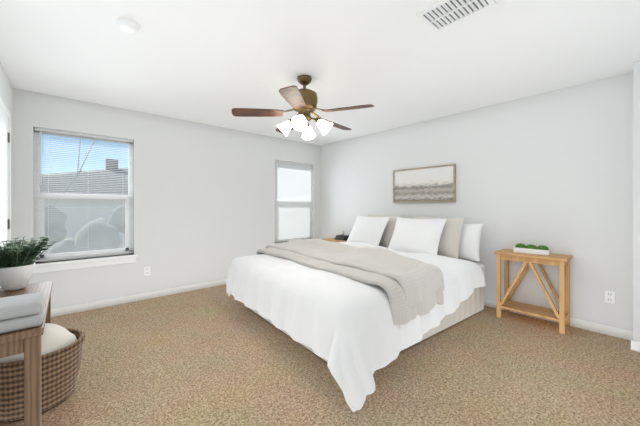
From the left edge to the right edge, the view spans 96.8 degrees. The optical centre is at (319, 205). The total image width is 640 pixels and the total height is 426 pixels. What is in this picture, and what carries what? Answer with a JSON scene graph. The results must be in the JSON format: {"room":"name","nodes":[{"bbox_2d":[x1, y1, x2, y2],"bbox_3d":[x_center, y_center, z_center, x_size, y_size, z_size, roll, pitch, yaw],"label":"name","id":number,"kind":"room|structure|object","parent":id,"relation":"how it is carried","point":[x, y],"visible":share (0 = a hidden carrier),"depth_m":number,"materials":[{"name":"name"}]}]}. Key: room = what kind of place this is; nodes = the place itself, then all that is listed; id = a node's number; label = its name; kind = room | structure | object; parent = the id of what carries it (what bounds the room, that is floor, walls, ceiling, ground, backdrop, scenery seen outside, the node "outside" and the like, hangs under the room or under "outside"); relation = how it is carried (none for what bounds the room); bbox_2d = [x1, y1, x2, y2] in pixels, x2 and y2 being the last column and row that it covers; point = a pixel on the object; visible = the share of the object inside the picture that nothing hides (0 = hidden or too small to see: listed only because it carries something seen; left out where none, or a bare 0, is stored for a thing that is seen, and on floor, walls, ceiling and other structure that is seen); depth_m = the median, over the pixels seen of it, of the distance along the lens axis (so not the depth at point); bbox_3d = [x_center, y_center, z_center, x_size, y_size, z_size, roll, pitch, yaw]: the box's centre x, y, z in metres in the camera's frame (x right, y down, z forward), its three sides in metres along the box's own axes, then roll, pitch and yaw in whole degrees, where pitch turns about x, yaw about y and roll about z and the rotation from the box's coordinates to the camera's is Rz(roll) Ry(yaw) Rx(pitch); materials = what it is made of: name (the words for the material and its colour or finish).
{"room":"bedroom","nodes":[
{"label":"bedroom","id":0,"kind":"room"},
{"bbox_2d":[0,61,12,247],"bbox_3d":[-1.716,0.000,1.189,0.140,2.440,4.537,0,0,-42],"label":"wall","id":1,"kind":"structure","parent":0,"point":[6,91],"depth_m":2.82,"materials":[{"name":"white paint"}]},
{"bbox_2d":[0,97,10,287],"bbox_3d":[-2.664,0.171,2.374,0.018,2.098,0.886,0,0,-42],"label":"door frame","id":2,"kind":"structure","parent":1,"relation":"attached to","point":[5,173],"depth_m":2.54,"materials":[{"name":"white wood"}]},
{"bbox_2d":[8,133,9,228],"bbox_3d":[-2.915,0.165,2.662,0.014,1.700,0.052,0,0,-42],"label":"door trim hinges","id":3,"kind":"object","parent":1,"relation":"attached to","point":[8,142],"visible":0.58,"depth_m":2.66,"materials":[{"name":"silver metal"}]},
{"bbox_2d":[13,88,319,308],"bbox_3d":[-1.627,0.000,4.397,4.537,2.440,0.140,0,0,-42],"label":"wall","id":4,"kind":"structure","parent":0,"point":[203,203],"depth_m":3.92,"materials":[{"name":"white paint"}]},
{"bbox_2d":[34,128,132,262],"bbox_3d":[-2.789,-0.115,3.411,0.910,1.470,0.070,0,0,-42],"label":"window","id":5,"kind":"structure","parent":4,"relation":"in","point":[39,197],"depth_m":3.35,"materials":[{"name":"white plastic"}]},
{"bbox_2d":[35,127,132,261],"bbox_3d":[-2.740,-0.123,3.356,0.894,1.450,0.058,0,0,-42],"label":"window blinds","id":6,"kind":"object","parent":5,"relation":"attached to","point":[89,136],"visible":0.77,"depth_m":3.32,"materials":[{"name":"white plastic"}]},
{"bbox_2d":[44,198,124,253],"bbox_3d":[-2.804,0.230,3.428,0.820,0.690,0.001,0,0,-42],"label":"screen","id":7,"kind":"object","parent":5,"relation":"attached to","point":[84,225],"depth_m":3.40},
{"bbox_2d":[33,254,137,273],"bbox_3d":[-2.732,0.670,3.347,0.980,0.100,0.110,0,0,-42],"label":"sill","id":8,"kind":"structure","parent":4,"relation":"attached to","point":[42,267],"depth_m":3.29,"materials":[{"name":"white"}]},
{"bbox_2d":[51,278,226,316],"bbox_3d":[-1.587,1.177,4.331,4.230,0.085,0.013,0,0,-42],"label":"baseboard","id":9,"kind":"structure","parent":4,"relation":"attached to","point":[137,297],"depth_m":3.61,"materials":[{"name":"white"}]},
{"bbox_2d":[144,266,149,275],"bbox_3d":[-2.268,0.855,3.728,0.070,0.115,0.006,0,0,-42],"label":"electrical outlet","id":10,"kind":"object","parent":4,"relation":"attached to","point":[146,271],"visible":1,"depth_m":3.72,"materials":[{"name":"white plastic"}]},
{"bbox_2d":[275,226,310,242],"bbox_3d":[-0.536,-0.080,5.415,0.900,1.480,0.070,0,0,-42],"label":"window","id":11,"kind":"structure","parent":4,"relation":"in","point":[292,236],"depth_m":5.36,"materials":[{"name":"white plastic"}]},
{"bbox_2d":[275,160,311,241],"bbox_3d":[-0.487,-0.088,5.359,0.884,1.460,0.058,0,0,-42],"label":"window","id":12,"kind":"structure","parent":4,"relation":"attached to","point":[293,192],"depth_m":5.35,"materials":[{"name":"white glass"}]},
{"bbox_2d":[0,284,639,425],"bbox_3d":[-0.119,1.270,2.702,4.537,0.100,4.677,0,0,-42],"label":"floor","id":13,"kind":"structure","parent":0,"point":[215,356],"depth_m":2.04,"materials":[{"name":"beige carpet"}]},
{"bbox_2d":[0,281,52,425],"bbox_3d":[-1.895,0.915,1.761,0.312,0.610,1.190,0,0,-42],"label":"console","id":14,"kind":"object","parent":13,"relation":"on","point":[27,342],"visible":0.62,"depth_m":1.40,"materials":[{"name":"brown wood"}]},
{"bbox_2d":[0,292,44,333],"bbox_3d":[-1.600,0.547,1.434,0.298,0.124,0.270,0,0,-42],"label":"folded blanket","id":15,"kind":"object","parent":14,"relation":"on","point":[21,312],"visible":1,"depth_m":1.40,"materials":[{"name":"grey fabric"}]},
{"bbox_2d":[0,236,56,290],"bbox_3d":[-2.208,0.420,2.109,0.382,0.377,0.467,0,0,-42],"label":"potted plant","id":16,"kind":"object","parent":14,"relation":"on","point":[17,262],"visible":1,"depth_m":2.04,"materials":[{"name":"green plant"}]},
{"bbox_2d":[0,323,84,421],"bbox_3d":[-1.771,0.985,1.770,0.475,0.466,0.475,0,0,-42],"label":"basket","id":17,"kind":"object","parent":13,"relation":"on","point":[61,349],"visible":0.69,"depth_m":1.68,"materials":[{"name":"wicker"}]},
{"bbox_2d":[322,237,346,241],"bbox_3d":[0.360,0.910,5.105,0.338,0.620,0.610,0,0,-42],"label":"side table","id":18,"kind":"object","parent":13,"relation":"on","point":[331,239],"visible":0.12,"depth_m":5.08,"materials":[{"name":"brown wood"}]},
{"bbox_2d":[335,235,348,240],"bbox_3d":[0.407,0.560,5.046,0.187,0.078,0.251,0,0,-42],"label":"books","id":19,"kind":"object","parent":18,"relation":"on","point":[342,237],"visible":0.81,"depth_m":4.98,"materials":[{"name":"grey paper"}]},
{"bbox_2d":[226,214,485,411],"bbox_3d":[0.417,0.675,3.284,2.439,1.087,2.408,0,0,-38],"label":"bed","id":20,"kind":"object","parent":13,"relation":"on","point":[364,302],"visible":1,"depth_m":2.39,"materials":[{"name":"beige fabric"}]},
{"bbox_2d":[256,241,443,325],"bbox_3d":[0.090,0.664,3.082,0.700,0.369,2.340,0,0,-38],"label":"throw","id":21,"kind":"object","parent":20,"relation":"on","point":[410,289],"depth_m":2.34,"materials":[{"name":"beige fabric"}]},
{"bbox_2d":[405,215,465,260],"bbox_3d":[1.431,0.380,3.564,0.185,0.560,0.720,28,-17,-36],"label":"pillow","id":22,"kind":"object","parent":20,"relation":"on","point":[452,243],"depth_m":3.36,"materials":[{"name":"beige fabric"}]},
{"bbox_2d":[494,249,572,334],"bbox_3d":[2.235,0.860,2.998,0.338,0.720,0.610,0,0,-42],"label":"side table","id":23,"kind":"object","parent":13,"relation":"on","point":[561,315],"visible":1,"depth_m":2.92,"materials":[{"name":"brown wood"}]},
{"bbox_2d":[514,243,549,254],"bbox_3d":[2.243,0.453,3.012,0.095,0.093,0.300,0,0,-42],"label":"planter","id":24,"kind":"object","parent":23,"relation":"on","point":[533,249],"visible":1,"depth_m":2.98,"materials":[{"name":"white ceramic"}]},
{"bbox_2d":[0,0,639,145],"bbox_3d":[-0.119,-1.270,2.702,4.537,0.100,4.677,0,0,-42],"label":"ceiling","id":25,"kind":"structure","parent":0,"point":[397,63],"depth_m":2.30,"materials":[{"name":"white paint"}]},
{"bbox_2d":[117,18,139,33],"bbox_3d":[-1.285,-1.203,1.908,0.132,0.034,0.132,0,0,-42],"label":"smoke detector","id":26,"kind":"object","parent":25,"relation":"attached to","point":[128,26],"visible":1,"depth_m":1.88,"materials":[{"name":"white plastic"}]},
{"bbox_2d":[232,75,373,139],"bbox_3d":[-0.127,-0.945,2.740,1.255,0.549,1.286,0,0,-42],"label":"fan","id":27,"kind":"object","parent":25,"relation":"hanging from","point":[303,102],"visible":1,"depth_m":2.62,"materials":[{"name":"brown wood"}]},
{"bbox_2d":[416,0,495,32],"bbox_3d":[0.834,-1.212,1.752,0.270,0.014,0.370,0,0,-42],"label":"ceiling vent","id":28,"kind":"object","parent":25,"relation":"in","point":[440,15],"visible":0.96,"depth_m":1.77,"materials":[{"name":"white plastic"}]},
{"bbox_2d":[320,72,632,330],"bbox_3d":[1.570,0.000,4.111,0.140,2.440,4.537,0,0,-42],"label":"wall","id":29,"kind":"structure","parent":0,"point":[552,171],"depth_m":3.13,"materials":[{"name":"white paint"}]},
{"bbox_2d":[393,164,455,202],"bbox_3d":[1.466,-0.302,4.095,0.032,0.505,0.950,0,0,-42],"label":"picture","id":30,"kind":"object","parent":29,"relation":"attached to","point":[426,184],"visible":0.96,"depth_m":4.05,"materials":[{"name":"brown wood"}]},
{"bbox_2d":[484,298,632,339],"bbox_3d":[1.422,1.177,4.162,0.013,0.085,4.262,0,0,-42],"label":"baseboard","id":31,"kind":"structure","parent":29,"relation":"attached to","point":[604,329],"depth_m":2.77,"materials":[{"name":"white"}]},
{"bbox_2d":[605,290,614,303],"bbox_3d":[2.740,0.860,2.684,0.006,0.115,0.070,0,0,-42],"label":"electrical outlet","id":32,"kind":"object","parent":29,"relation":"attached to","point":[609,296],"visible":1,"depth_m":2.68,"materials":[{"name":"white plastic"}]},
{"bbox_2d":[633,60,639,341],"bbox_3d":[2.791,0.000,2.439,0.257,2.440,0.135,0,0,-42],"label":"wall","id":33,"kind":"structure","parent":0,"point":[636,200],"depth_m":2.39,"materials":[{"name":"white paint"}]},
{"bbox_2d":[631,340,639,351],"bbox_3d":[2.686,1.177,2.354,0.013,0.085,0.148,0,0,-42],"label":"baseboard return","id":34,"kind":"object","parent":33,"relation":"attached to","point":[635,345],"visible":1,"depth_m":2.38,"materials":[{"name":"white"}]},
{"label":"outside","id":35,"kind":"structure","parent":0,"visible":0},
{"bbox_3d":[-18.111,4.320,27.251,70.000,0.200,55.203,0,0,-42],"label":"yard","id":36,"kind":"structure","parent":35,"visible":0},
{"bbox_2d":[54,140,94,205],"bbox_3d":[-7.293,0.413,7.433,3.188,7.614,2.619,0,0,-42],"label":"tree","id":37,"kind":"object","parent":36,"relation":"on","point":[77,169],"depth_m":8.06,"materials":[{"name":"grey plant"}]},
{"bbox_2d":[44,198,304,253],"bbox_3d":[-10.119,1.970,13.751,31.200,4.500,9.200,0,0,-42],"label":"fence","id":38,"kind":"structure","parent":36,"relation":"on","point":[78,215],"depth_m":9.53,"materials":[{"name":"white"}]},
{"bbox_2d":[40,159,127,194],"bbox_3d":[-10.119,-1.220,13.751,32.000,1.880,10.000,0,0,-42],"label":"house roof","id":39,"kind":"structure","parent":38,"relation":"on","point":[77,190],"depth_m":10.66,"materials":[{"name":"grey"}]},
{"bbox_3d":[-3.496,0.064,10.424,3.253,8.312,4.368,0,0,-42],"label":"tree","id":40,"kind":"object","parent":36,"relation":"on","visible":0},
{"bbox_2d":[44,204,277,253],"bbox_3d":[-4.154,1.361,9.089,7.377,2.962,2.947,0,0,-42],"label":"foliage","id":41,"kind":"object","parent":40,"relation":"attached to","point":[82,242],"depth_m":6.54,"materials":[{"name":"grey"}]}
]}

